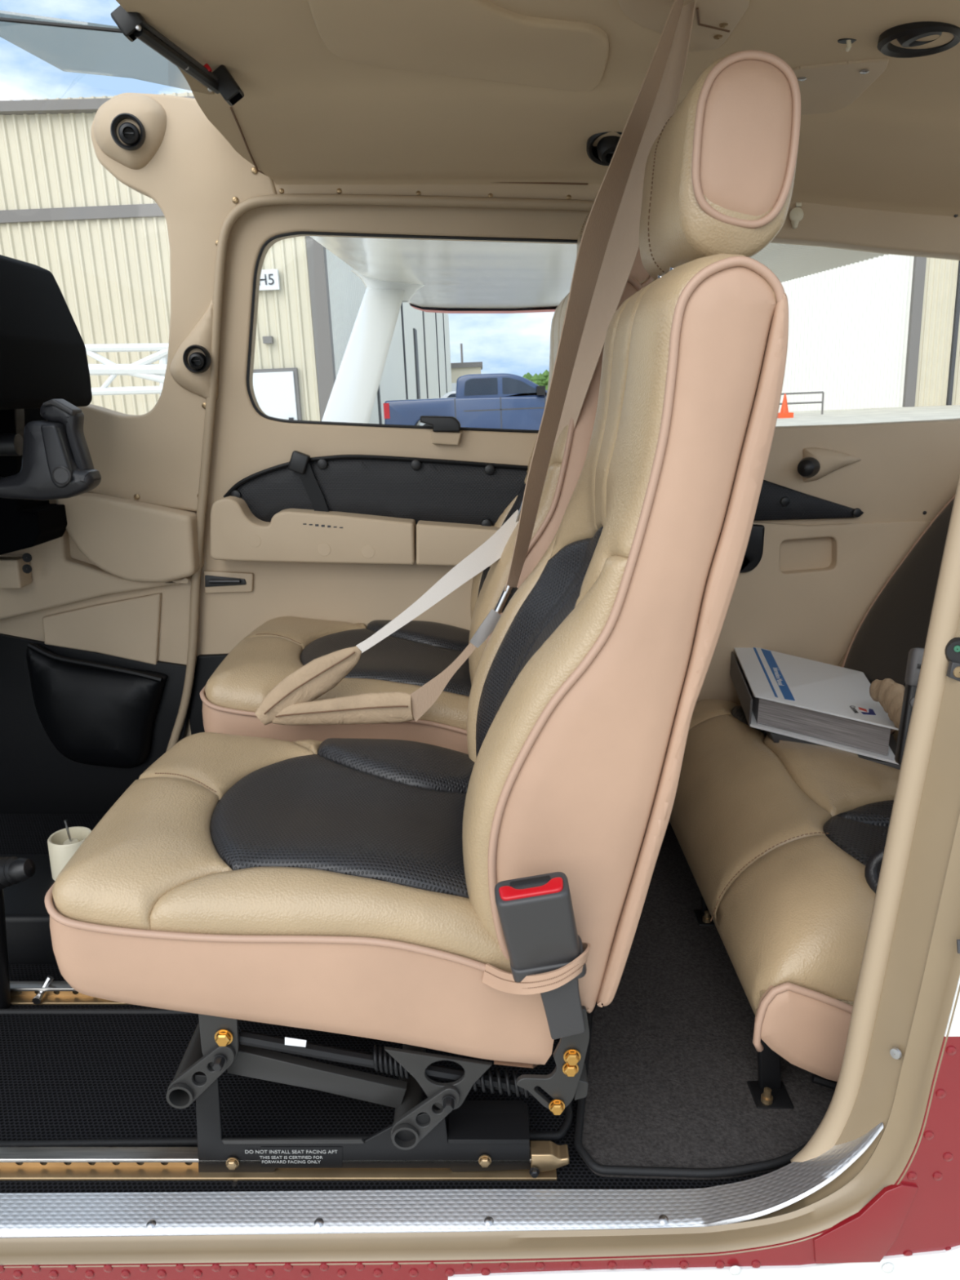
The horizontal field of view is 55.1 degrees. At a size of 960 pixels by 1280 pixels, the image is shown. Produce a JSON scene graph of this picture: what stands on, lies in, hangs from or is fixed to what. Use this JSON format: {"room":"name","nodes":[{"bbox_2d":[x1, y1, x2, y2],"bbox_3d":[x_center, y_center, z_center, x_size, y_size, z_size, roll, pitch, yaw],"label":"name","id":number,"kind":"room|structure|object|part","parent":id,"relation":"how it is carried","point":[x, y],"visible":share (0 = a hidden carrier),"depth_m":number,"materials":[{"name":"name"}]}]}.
{"room":"aircraft cabin","nodes":[
{"label":"aircraft cabin","id":0,"kind":"room"},
{"bbox_2d":[0,813,777,1193],"bbox_3d":[0.125,0.486,1.481,3.150,0.030,0.994,0,15,0],"label":"floor","id":1,"kind":"structure","parent":0,"point":[20,833],"depth_m":1.01,"materials":[{"name":"black carpet"}]},
{"bbox_2d":[0,856,35,1008],"bbox_3d":[-0.649,0.405,1.261,0.112,0.245,0.056,0,15,0],"label":"boot","id":2,"kind":"object","parent":1,"relation":"on","point":[13,869],"visible":1,"depth_m":1.24,"materials":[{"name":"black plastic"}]},
{"bbox_2d":[0,819,91,964],"bbox_3d":[-0.961,0.382,1.470,0.778,0.173,0.200,0,15,0],"label":"pedestal","id":3,"kind":"object","parent":1,"relation":"on","point":[28,938],"depth_m":1.41,"materials":[{"name":"black plastic"}]},
{"bbox_3d":[-0.662,0.336,1.491,0.068,0.095,0.068,0,15,0],"label":"selector knob","id":4,"kind":"part","parent":3,"relation":"part of","materials":[{"name":"white plastic"}]},
{"bbox_2d":[9,975,133,1004],"bbox_3d":[-0.445,0.497,1.314,1.010,0.034,0.040,0,15,0],"label":"rail","id":5,"kind":"object","parent":1,"relation":"on","point":[48,992],"visible":0.11,"depth_m":1.31,"materials":[{"name":"metal"}]},
{"bbox_2d":[0,1141,569,1180],"bbox_3d":[-0.326,0.577,1.024,0.848,0.032,0.040,0,15,0],"label":"rail","id":6,"kind":"object","parent":1,"relation":"on","point":[16,1163],"visible":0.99,"depth_m":1.02,"materials":[{"name":"metal"}]},
{"bbox_3d":[-0.333,0.574,1.026,0.835,0.004,0.018,0,15,0],"label":"rail","id":7,"kind":"part","parent":6,"relation":"part of","materials":[{"name":"metal"}]},
{"bbox_2d":[44,49,800,1186],"bbox_3d":[-0.079,-0.007,1.080,0.751,1.146,0.491,0,15,0],"label":"seat","id":8,"kind":"object","parent":6,"relation":"on","point":[342,886],"visible":0.98,"depth_m":0.93,"materials":[{"name":"beige leather"}]},
{"bbox_3d":[-0.352,0.229,1.056,0.185,0.067,0.275,0,15,0],"label":"panel","id":9,"kind":"part","parent":8,"relation":"part of","materials":[{"name":"beige leather"}]},
{"bbox_3d":[-0.299,0.468,0.987,0.076,0.079,0.006,0,15,0],"label":"link arm","id":10,"kind":"part","parent":8,"relation":"part of","materials":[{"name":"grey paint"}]},
{"bbox_3d":[-0.351,0.175,1.268,0.208,0.069,0.232,9,18,30],"label":"panel","id":11,"kind":"part","parent":8,"relation":"part of","materials":[{"name":"beige leather"}]},
{"bbox_3d":[-0.128,0.530,1.007,0.370,0.132,0.004,0,15,0],"label":"frame","id":12,"kind":"part","parent":8,"relation":"part of","materials":[{"name":"black paint"}]},
{"bbox_3d":[-0.099,0.463,1.005,0.324,0.086,0.016,0,15,-1],"label":"adjuster rod","id":13,"kind":"part","parent":8,"relation":"part of","materials":[{"name":"black paint"}]},
{"bbox_3d":[-0.060,0.520,1.001,0.076,0.081,0.006,0,15,0],"label":"link arm","id":14,"kind":"part","parent":8,"relation":"part of","materials":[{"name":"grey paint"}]},
{"bbox_3d":[-0.045,0.475,0.995,0.115,0.080,0.005,0,15,0],"label":"plate","id":15,"kind":"part","parent":8,"relation":"part of","materials":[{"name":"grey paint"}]},
{"bbox_2d":[481,942,590,995],"bbox_3d":[0.056,0.326,0.910,0.107,0.059,0.052,0,15,0],"label":"strap loop","id":16,"kind":"object","parent":8,"relation":"attached to","point":[497,979],"visible":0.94,"depth_m":0.89,"materials":[{"name":"leather"}]},
{"bbox_2d":[494,871,586,1039],"bbox_3d":[0.059,0.308,0.892,0.092,0.195,0.071,0,15,0],"label":"seat belt buckle","id":17,"kind":"object","parent":8,"relation":"attached to","point":[535,913],"visible":0.98,"depth_m":0.86,"materials":[{"name":"grey plastic"}]},
{"bbox_3d":[0.176,-0.257,1.140,0.166,0.335,0.186,0,15,0],"label":"panel","id":18,"kind":"part","parent":8,"relation":"part of","materials":[{"name":"beige leather"}]},
{"bbox_3d":[0.196,-0.248,0.996,0.126,0.278,0.137,0,15,0],"label":"panel","id":19,"kind":"part","parent":8,"relation":"part of","materials":[{"name":"beige leather"}]},
{"bbox_3d":[0.176,-0.191,0.893,0.166,0.335,0.170,0,15,0],"label":"panel","id":20,"kind":"part","parent":8,"relation":"part of","materials":[{"name":"beige leather"}]},
{"bbox_2d":[0,1008,573,1146],"bbox_3d":[-0.443,0.550,1.165,1.118,0.011,0.248,0,15,0],"label":"floor mat","id":21,"kind":"object","parent":1,"relation":"on","point":[69,1077],"visible":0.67,"depth_m":1.14,"materials":[{"name":"black carpet"}]},
{"bbox_2d":[200,212,654,754],"bbox_3d":[-0.087,-0.144,1.591,0.723,1.146,0.491,0,15,0],"label":"seat","id":22,"kind":"object","parent":1,"relation":"on","point":[418,651],"visible":0.2,"depth_m":1.44,"materials":[{"name":"beige leather"}]},
{"bbox_3d":[-0.346,0.051,1.557,0.185,0.067,0.275,0,15,0],"label":"panel","id":23,"kind":"part","parent":22,"relation":"part of","materials":[{"name":"beige leather"}]},
{"bbox_3d":[-0.345,-0.004,1.768,0.208,0.069,0.232,9,18,30],"label":"panel","id":24,"kind":"part","parent":22,"relation":"part of","materials":[{"name":"beige leather"}]},
{"bbox_3d":[0.155,-0.440,1.640,0.147,0.341,0.187,0,15,-2],"label":"panel","id":25,"kind":"part","parent":22,"relation":"part of","materials":[{"name":"beige leather"}]},
{"bbox_3d":[0.173,-0.433,1.495,0.126,0.278,0.137,-3,15,1],"label":"panel","id":26,"kind":"part","parent":22,"relation":"part of","materials":[{"name":"beige leather"}]},
{"bbox_3d":[0.155,-0.375,1.392,0.166,0.335,0.170,-3,15,1],"label":"panel","id":27,"kind":"part","parent":22,"relation":"part of","materials":[{"name":"beige leather"}]},
{"bbox_2d":[573,821,835,1179],"bbox_3d":[0.602,0.354,1.882,0.501,0.014,2.027,7,17,24],"label":"floor mat","id":28,"kind":"object","parent":1,"relation":"on","point":[669,1062],"visible":0.42,"depth_m":1.17,"materials":[{"name":"black carpet"}]},
{"bbox_2d":[669,493,955,1108],"bbox_3d":[0.683,0.072,1.386,0.740,0.820,0.855,0,15,0],"label":"seat","id":29,"kind":"object","parent":28,"relation":"on","point":[777,841],"visible":0.56,"depth_m":1.24,"materials":[{"name":"beige leather"}]},
{"bbox_3d":[0.376,0.458,1.504,0.045,0.012,0.045,0,15,0],"label":"foot plate","id":30,"kind":"part","parent":29,"relation":"part of","materials":[{"name":"black paint"}]},
{"bbox_3d":[0.374,0.396,1.502,0.038,0.126,0.012,0,15,0],"label":"leg","id":31,"kind":"part","parent":29,"relation":"part of","materials":[{"name":"black paint"}]},
{"bbox_3d":[0.427,0.175,1.751,0.214,0.144,0.205,0,15,0],"label":"panel","id":32,"kind":"part","parent":29,"relation":"part of","materials":[{"name":"beige leather"}]},
{"bbox_3d":[0.405,0.253,1.442,0.169,0.153,0.465,0,15,0],"label":"panel","id":33,"kind":"part","parent":29,"relation":"part of","materials":[{"name":"beige leather"}]},
{"bbox_3d":[0.353,0.498,1.124,0.038,0.126,0.012,0,15,0],"label":"leg","id":34,"kind":"part","parent":29,"relation":"part of","materials":[{"name":"black paint"}]},
{"bbox_3d":[0.355,0.560,1.126,0.045,0.012,0.045,0,15,0],"label":"foot plate","id":35,"kind":"part","parent":29,"relation":"part of","materials":[{"name":"black paint"}]},
{"bbox_3d":[0.427,0.341,1.137,0.214,0.143,0.203,0,15,0],"label":"panel","id":36,"kind":"part","parent":29,"relation":"part of","materials":[{"name":"beige leather"}]},
{"bbox_3d":[0.589,0.462,1.060,0.542,0.146,0.021,0,15,0],"label":"panel","id":37,"kind":"part","parent":29,"relation":"part of","materials":[{"name":"leather"}]},
{"bbox_2d":[765,730,901,769],"bbox_3d":[0.576,0.146,1.560,0.221,0.012,0.330,4,16,14],"label":"folder","id":38,"kind":"object","parent":29,"relation":"on","point":[775,738],"visible":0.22,"depth_m":1.47,"materials":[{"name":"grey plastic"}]},
{"bbox_2d":[729,647,898,764],"bbox_3d":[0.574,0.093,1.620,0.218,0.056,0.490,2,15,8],"label":"book","id":39,"kind":"object","parent":38,"relation":"on","point":[813,701],"visible":0.99,"depth_m":1.52,"materials":[{"name":"white paper"}]},
{"bbox_2d":[869,678,904,728],"bbox_3d":[0.627,0.109,1.373,0.036,0.086,0.133,-1,15,-5],"label":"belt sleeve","id":40,"kind":"object","parent":39,"relation":"on","point":[890,694],"visible":0.58,"depth_m":1.38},
{"bbox_2d":[864,847,884,893],"bbox_3d":[0.519,0.252,1.111,0.132,0.109,0.068,-14,21,-42],"label":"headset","id":41,"kind":"object","parent":29,"relation":"on","point":[872,870],"visible":0.08,"depth_m":1.10,"materials":[{"name":"black plastic"}]},
{"bbox_3d":[0.863,-0.093,1.564,0.380,0.595,0.407,0,15,0],"label":"backrest","id":42,"kind":"part","parent":29,"relation":"part of","materials":[{"name":"beige leather"}]},
{"bbox_2d":[894,647,924,764],"bbox_3d":[0.609,0.060,1.198,0.107,0.227,0.071,4,16,15],"label":"radio","id":43,"kind":"object","parent":29,"relation":"on","point":[915,655],"visible":0.28,"depth_m":1.21,"materials":[{"name":"black plastic"}]},
{"bbox_2d":[0,93,959,813],"bbox_3d":[-0.017,-0.076,1.771,2.965,1.752,0.134,0,15,0],"label":"wall","id":44,"kind":"structure","parent":0,"point":[95,617],"depth_m":1.74,"materials":[{"name":"beige plastic"}]},
{"bbox_3d":[-0.765,-0.136,1.792,0.477,0.380,0.040,0,15,0],"label":"panel","id":45,"kind":"part","parent":44,"relation":"part of","materials":[{"name":"plastic"}]},
{"bbox_3d":[-0.735,-0.022,1.800,0.236,0.144,0.020,0,15,0],"label":"kick panel","id":46,"kind":"part","parent":44,"relation":"part of","materials":[{"name":"plastic"}]},
{"bbox_2d":[110,112,145,151],"bbox_3d":[-0.587,-0.846,1.531,0.055,0.055,0.032,0,15,0],"label":"air vent","id":47,"kind":"object","parent":44,"relation":"in","point":[134,141],"visible":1,"depth_m":1.53,"materials":[{"name":"black plastic"}]},
{"bbox_3d":[-0.656,-0.194,1.732,0.248,0.166,0.065,0,15,0],"label":"armrest","id":48,"kind":"part","parent":44,"relation":"part of","materials":[{"name":"plastic"}]},
{"bbox_2d":[93,93,166,169],"bbox_3d":[-0.594,-0.862,1.560,0.128,0.117,0.054,0,15,0],"label":"air vent","id":49,"kind":"object","parent":44,"relation":"in","point":[150,109],"depth_m":1.55,"materials":[{"name":"beige plastic"}]},
{"bbox_3d":[-0.652,-0.588,1.665,0.603,0.707,0.050,0,15,0],"label":"post trim","id":50,"kind":"part","parent":44,"relation":"part of","materials":[{"name":"beige plastic"}]},
{"bbox_2d":[169,299,219,400],"bbox_3d":[-0.513,-0.542,1.653,0.100,0.218,0.042,0,15,0],"label":"air vent","id":51,"kind":"object","parent":44,"relation":"in","point":[190,320],"depth_m":1.65,"materials":[{"name":"beige plastic"}]},
{"bbox_2d":[182,344,211,373],"bbox_3d":[-0.504,-0.499,1.635,0.049,0.049,0.031,0,15,0],"label":"air vent","id":52,"kind":"object","parent":44,"relation":"in","point":[198,362],"visible":1,"depth_m":1.63,"materials":[{"name":"black plastic"}]},
{"bbox_2d":[165,193,594,751],"bbox_3d":[-0.147,-0.220,1.736,1.045,1.139,0.017,0,15,0],"label":"trim","id":53,"kind":"structure","parent":44,"relation":"attached to","point":[245,206],"depth_m":1.61,"materials":[{"name":"beige plastic"}]},
{"bbox_2d":[186,204,590,737],"bbox_3d":[-0.149,-0.208,1.751,1.043,1.161,0.122,0,15,0],"label":"door","id":54,"kind":"structure","parent":44,"relation":"in","point":[344,522],"depth_m":1.71,"materials":[{"name":"beige plastic"}]},
{"bbox_3d":[-0.128,0.177,1.867,0.916,0.312,0.020,0,15,0],"label":"scuff panel","id":55,"kind":"part","parent":54,"relation":"part of","materials":[{"name":"black plastic"}]},
{"bbox_3d":[-0.486,-0.113,1.784,0.095,0.044,0.012,0,15,0],"label":"latch plate","id":56,"kind":"part","parent":54,"relation":"part of","materials":[{"name":"beige plastic"}]},
{"bbox_3d":[-0.311,-0.207,1.727,0.378,0.124,0.072,0,15,0],"label":"armrest","id":57,"kind":"part","parent":54,"relation":"part of","materials":[{"name":"beige plastic"}]},
{"bbox_3d":[0.015,-0.181,1.734,0.267,0.084,0.072,0,15,0],"label":"armrest","id":58,"kind":"part","parent":54,"relation":"part of","materials":[{"name":"beige plastic"}]},
{"bbox_2d":[739,524,764,573],"bbox_3d":[0.510,-0.176,1.758,0.056,0.094,0.030,0,15,0],"label":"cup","id":59,"kind":"object","parent":44,"relation":"on","point":[753,562],"depth_m":1.75,"materials":[{"name":"black plastic"}]},
{"bbox_2d":[789,202,803,229],"bbox_3d":[0.550,-0.737,1.599,0.024,0.042,0.014,0,15,0],"label":"coat hook","id":60,"kind":"object","parent":44,"relation":"attached to","point":[794,218],"visible":1,"depth_m":1.60,"materials":[{"name":"beige plastic"}]},
{"bbox_3d":[0.876,0.086,1.846,1.178,0.674,0.040,0,15,0],"label":"quarter panel","id":61,"kind":"part","parent":44,"relation":"part of","materials":[{"name":"plastic"}]},
{"bbox_2d":[797,447,862,481],"bbox_3d":[0.647,-0.322,1.700,0.128,0.064,0.057,0,15,0],"label":"air vent","id":62,"kind":"object","parent":44,"relation":"in","point":[814,464],"depth_m":1.71,"materials":[{"name":"beige plastic"}]},
{"bbox_3d":[0.821,-0.496,1.700,1.041,0.609,0.050,0,15,0],"label":"quarter panel","id":63,"kind":"part","parent":44,"relation":"part of","materials":[{"name":"plastic"}]},
{"bbox_2d":[0,614,959,1279],"bbox_3d":[-0.075,0.154,1.340,1.750,0.923,1.053,0,15,0],"label":"fuselage exterior","id":64,"kind":"structure","parent":0,"point":[894,1213],"depth_m":0.93,"materials":[{"name":"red metal"}]},
{"bbox_2d":[0,254,92,555],"bbox_3d":[-0.848,-0.189,1.244,0.364,0.737,0.900,0,15,0],"label":"panel","id":65,"kind":"object","parent":64,"relation":"attached to","point":[43,357],"visible":0.96,"depth_m":1.46,"materials":[{"name":"black"}]},
{"bbox_3d":[-0.853,-0.275,1.625,0.188,0.276,0.120,0,15,0],"label":"panel","id":66,"kind":"part","parent":65,"relation":"part of","materials":[{"name":"black plastic"}]},
{"bbox_2d":[0,399,101,500],"bbox_3d":[-0.683,-0.279,1.349,0.233,0.145,0.070,0,15,0],"label":"yoke","id":67,"kind":"object","parent":65,"relation":"attached to","point":[57,463],"visible":1,"depth_m":1.33,"materials":[{"name":"black plastic"}]},
{"bbox_2d":[42,399,81,415],"bbox_3d":[-0.608,-0.339,1.339,0.044,0.023,0.030,0,15,0],"label":"switch","id":68,"kind":"object","parent":67,"relation":"attached to","point":[52,406],"depth_m":1.33,"materials":[{"name":"grey plastic"}]},
{"bbox_2d":[0,1122,883,1237],"bbox_3d":[-0.172,0.549,0.960,1.151,0.145,0.044,0,15,0],"label":"trim","id":69,"kind":"structure","parent":64,"relation":"attached to","point":[413,1211],"depth_m":0.97,"materials":[{"name":"silver metal"}]},
{"bbox_3d":[-0.269,0.609,0.977,0.955,0.020,0.044,0,15,0],"label":"scuff plate","id":70,"kind":"part","parent":69,"relation":"part of","materials":[{"name":"silver metal"}]},
{"bbox_3d":[0.300,0.544,0.959,0.208,0.135,0.044,0,15,0],"label":"scuff plate","id":71,"kind":"part","parent":69,"relation":"part of","materials":[{"name":"silver metal"}]},
{"bbox_2d":[791,474,959,1162],"bbox_3d":[0.390,0.186,0.885,0.113,0.809,0.025,0,15,0],"label":"trim","id":72,"kind":"structure","parent":64,"relation":"attached to","point":[945,612],"depth_m":0.88,"materials":[{"name":"beige plastic"}]},
{"bbox_2d":[944,637,959,681],"bbox_3d":[0.427,0.019,0.822,0.025,0.042,0.015,9,17,29],"label":"door latch","id":73,"kind":"object","parent":64,"relation":"in","point":[952,651],"depth_m":0.82,"materials":[{"name":"black plastic"}]},
{"bbox_2d":[115,0,959,216],"bbox_3d":[0.320,-0.694,1.124,1.540,0.275,1.048,0,15,0],"label":"ceiling","id":74,"kind":"structure","parent":0,"point":[459,98],"depth_m":1.30,"materials":[{"name":"fabric"}]},
{"bbox_2d":[0,4,244,106],"bbox_3d":[-0.456,-0.741,1.154,0.328,0.061,0.176,-5,16,-20],"label":"sun visor","id":75,"kind":"object","parent":74,"relation":"attached to","point":[133,25],"visible":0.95,"depth_m":1.14,"materials":[{"name":"black plastic"}]},
{"bbox_3d":[-0.384,-0.741,1.179,0.014,0.028,0.177,4,16,15],"label":"arm","id":76,"kind":"part","parent":75,"relation":"part of","materials":[{"name":"black plastic"}]},
{"bbox_3d":[-0.384,-0.748,1.167,0.009,0.024,0.176,4,16,15],"label":"hinge rod","id":77,"kind":"part","parent":75,"relation":"part of","materials":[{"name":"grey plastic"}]},
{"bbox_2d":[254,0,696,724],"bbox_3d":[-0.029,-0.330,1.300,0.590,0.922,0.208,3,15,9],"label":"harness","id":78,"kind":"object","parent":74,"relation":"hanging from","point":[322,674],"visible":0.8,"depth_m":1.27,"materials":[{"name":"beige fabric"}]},
{"bbox_3d":[0.070,-0.184,1.416,0.046,0.062,0.013,-11,19,-36],"label":"tongue plate","id":79,"kind":"part","parent":78,"relation":"part of","materials":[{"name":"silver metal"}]},
{"bbox_2d":[271,0,684,724],"bbox_3d":[-0.032,-0.308,1.239,0.554,0.913,0.119,4,16,14],"label":"harness","id":80,"kind":"object","parent":74,"relation":"hanging from","point":[397,706],"visible":1,"depth_m":1.20,"materials":[{"name":"beige fabric"}]},
{"bbox_2d":[586,131,622,165],"bbox_3d":[0.206,-0.786,1.463,0.073,0.051,0.066,0,15,0],"label":"ceiling vent","id":81,"kind":"object","parent":74,"relation":"in","point":[602,153],"visible":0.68,"depth_m":1.45,"materials":[{"name":"black plastic"}]},
{"bbox_2d":[617,0,750,52],"bbox_3d":[0.226,-0.737,1.093,0.166,0.012,0.208,0,15,0],"label":"ceiling panel","id":82,"kind":"object","parent":74,"relation":"attached to","point":[713,20],"visible":0.88,"depth_m":1.08,"materials":[{"name":"beige plastic"}]},
{"bbox_2d":[791,57,888,115],"bbox_3d":[0.487,-0.760,1.262,0.139,0.033,0.137,7,17,25],"label":"plate","id":83,"kind":"object","parent":74,"relation":"attached to","point":[829,87],"visible":0.82,"depth_m":1.25,"materials":[{"name":"beige plastic"}]},
{"bbox_2d":[837,38,856,51],"bbox_3d":[0.454,-0.735,1.133,0.027,0.016,0.017,0,15,0],"label":"ceiling hook","id":84,"kind":"object","parent":74,"relation":"attached to","point":[848,42],"visible":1,"depth_m":1.13,"materials":[{"name":"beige plastic"}]},
{"bbox_2d":[876,21,959,57],"bbox_3d":[0.528,-0.730,1.101,0.096,0.032,0.096,0,15,0],"label":"ceiling vent","id":85,"kind":"object","parent":74,"relation":"in","point":[907,34],"visible":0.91,"depth_m":1.09,"materials":[{"name":"black plastic"}]},
{"label":"outside","id":86,"kind":"structure","parent":0,"visible":0},
{"bbox_2d":[775,404,959,426],"bbox_3d":[5.062,-14.232,58.306,129.907,5.517,200.000,0,15,0],"label":"ground","id":87,"kind":"structure","parent":86,"point":[864,415],"depth_m":35.47,"materials":[{"name":"concrete"}]},
{"bbox_2d":[84,342,168,395],"bbox_3d":[-5.869,-3.657,14.568,2.121,1.987,0.205,0,15,0],"label":"fence","id":88,"kind":"object","parent":87,"relation":"on","point":[143,368],"visible":0.5,"depth_m":14.33,"materials":[{"name":"white metal"}]},
{"bbox_2d":[0,92,452,425],"bbox_3d":[-13.303,-14.586,46.765,22.285,8.723,54.500,0,15,0],"label":"hangar","id":89,"kind":"structure","parent":87,"relation":"on","point":[104,242],"depth_m":20.59,"materials":[{"name":"beige metal"}]},
{"bbox_2d":[262,336,273,343],"bbox_3d":[-4.799,-6.797,20.839,0.206,0.158,0.180,0,15,0],"label":"wall lamp","id":90,"kind":"object","parent":89,"relation":"attached to","point":[266,340],"depth_m":20.76,"materials":[{"name":"grey metal"}]},
{"bbox_3d":[-4.718,-5.097,21.308,1.084,2.158,0.160,0,15,0],"label":"walk door","id":91,"kind":"part","parent":89,"relation":"part of","materials":[{"name":"white metal"}]},
{"bbox_3d":[-4.720,-5.141,21.317,1.247,2.245,0.120,0,15,0],"label":"door frame","id":92,"kind":"part","parent":89,"relation":"part of","materials":[{"name":"grey metal"}]},
{"bbox_3d":[-2.961,-12.206,43.005,0.346,4.403,1.400,0,15,0],"label":"door","id":93,"kind":"part","parent":89,"relation":"part of","materials":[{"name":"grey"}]},
{"bbox_2d":[419,391,456,426],"bbox_3d":[0.083,-7.966,31.868,4.310,1.342,1.715,0,15,0],"label":"parked car","id":94,"kind":"object","parent":87,"relation":"on","point":[451,394],"visible":0.11,"depth_m":30.93,"materials":[{"name":"white paint"}]},
{"bbox_2d":[383,373,546,430],"bbox_3d":[0.532,-5.818,23.682,5.846,1.991,2.160,0,15,0],"label":"pickup truck","id":95,"kind":"object","parent":87,"relation":"on","point":[506,401],"visible":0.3,"depth_m":22.79,"materials":[{"name":"blue paint"}]},
{"bbox_2d":[383,403,390,418],"bbox_3d":[-2.313,-5.704,22.899,0.155,0.375,0.212,0,15,0],"label":"tail light","id":96,"kind":"object","parent":95,"relation":"attached to","point":[386,406],"depth_m":22.80,"materials":[{"name":"red plastic"}]},
{"bbox_2d":[536,385,545,395],"bbox_3d":[1.500,-6.138,22.633,0.209,0.228,0.300,0,15,0],"label":"mirror","id":97,"kind":"object","parent":95,"relation":"attached to","point":[540,390],"depth_m":22.49,"materials":[{"name":"black plastic"}]},
{"bbox_2d":[450,343,482,391],"bbox_3d":[-2.087,-23.730,82.631,4.612,6.104,12.320,0,15,0],"label":"building","id":98,"kind":"structure","parent":87,"relation":"on","point":[458,369],"depth_m":76.79,"materials":[{"name":"beige metal"}]},
{"bbox_3d":[-2.584,-20.389,77.308,2.091,2.378,0.100,0,15,0],"label":"garage door","id":99,"kind":"part","parent":98,"relation":"part of","materials":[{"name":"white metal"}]},
{"bbox_2d":[522,369,549,390],"bbox_3d":[7.491,-31.992,115.660,6.464,3.929,5.377,0,15,0],"label":"tree","id":100,"kind":"object","parent":87,"relation":"on","point":[542,380],"visible":0.16,"depth_m":113.79,"materials":[{"name":"green plant"}]},
{"bbox_2d":[777,393,793,417],"bbox_3d":[12.211,-9.371,36.830,0.568,0.950,0.560,0,15,0],"label":"traffic cone","id":101,"kind":"object","parent":87,"relation":"on","point":[784,413],"visible":0.96,"depth_m":36.71,"materials":[{"name":"orange plastic"}]},
{"bbox_2d":[779,391,824,414],"bbox_3d":[13.232,-9.937,38.749,2.503,1.037,0.080,0,15,0],"label":"rail","id":102,"kind":"object","parent":87,"relation":"on","point":[820,392],"visible":0.57,"depth_m":38.69,"materials":[{"name":"grey metal"}]},
{"bbox_2d":[777,253,959,412],"bbox_3d":[20.283,-18.343,45.648,23.503,13.913,8.300,0,15,0],"label":"hangar","id":103,"kind":"structure","parent":87,"relation":"on","point":[883,331],"depth_m":42.74,"materials":[{"name":"metal"}]},
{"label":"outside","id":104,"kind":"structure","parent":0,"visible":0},
{"bbox_2d":[310,235,888,423],"bbox_3d":[0.233,-0.904,3.671,1.655,1.392,3.960,0,15,0],"label":"aircraft wing","id":105,"kind":"object","parent":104,"point":[431,276],"visible":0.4,"depth_m":3.01,"materials":[{"name":"white paint"}]},
{"bbox_3d":[0.140,-1.421,3.449,1.200,0.277,3.800,0,15,0],"label":"wing panel","id":106,"kind":"part","parent":105,"relation":"part of","materials":[{"name":"white paint"}]}
]}

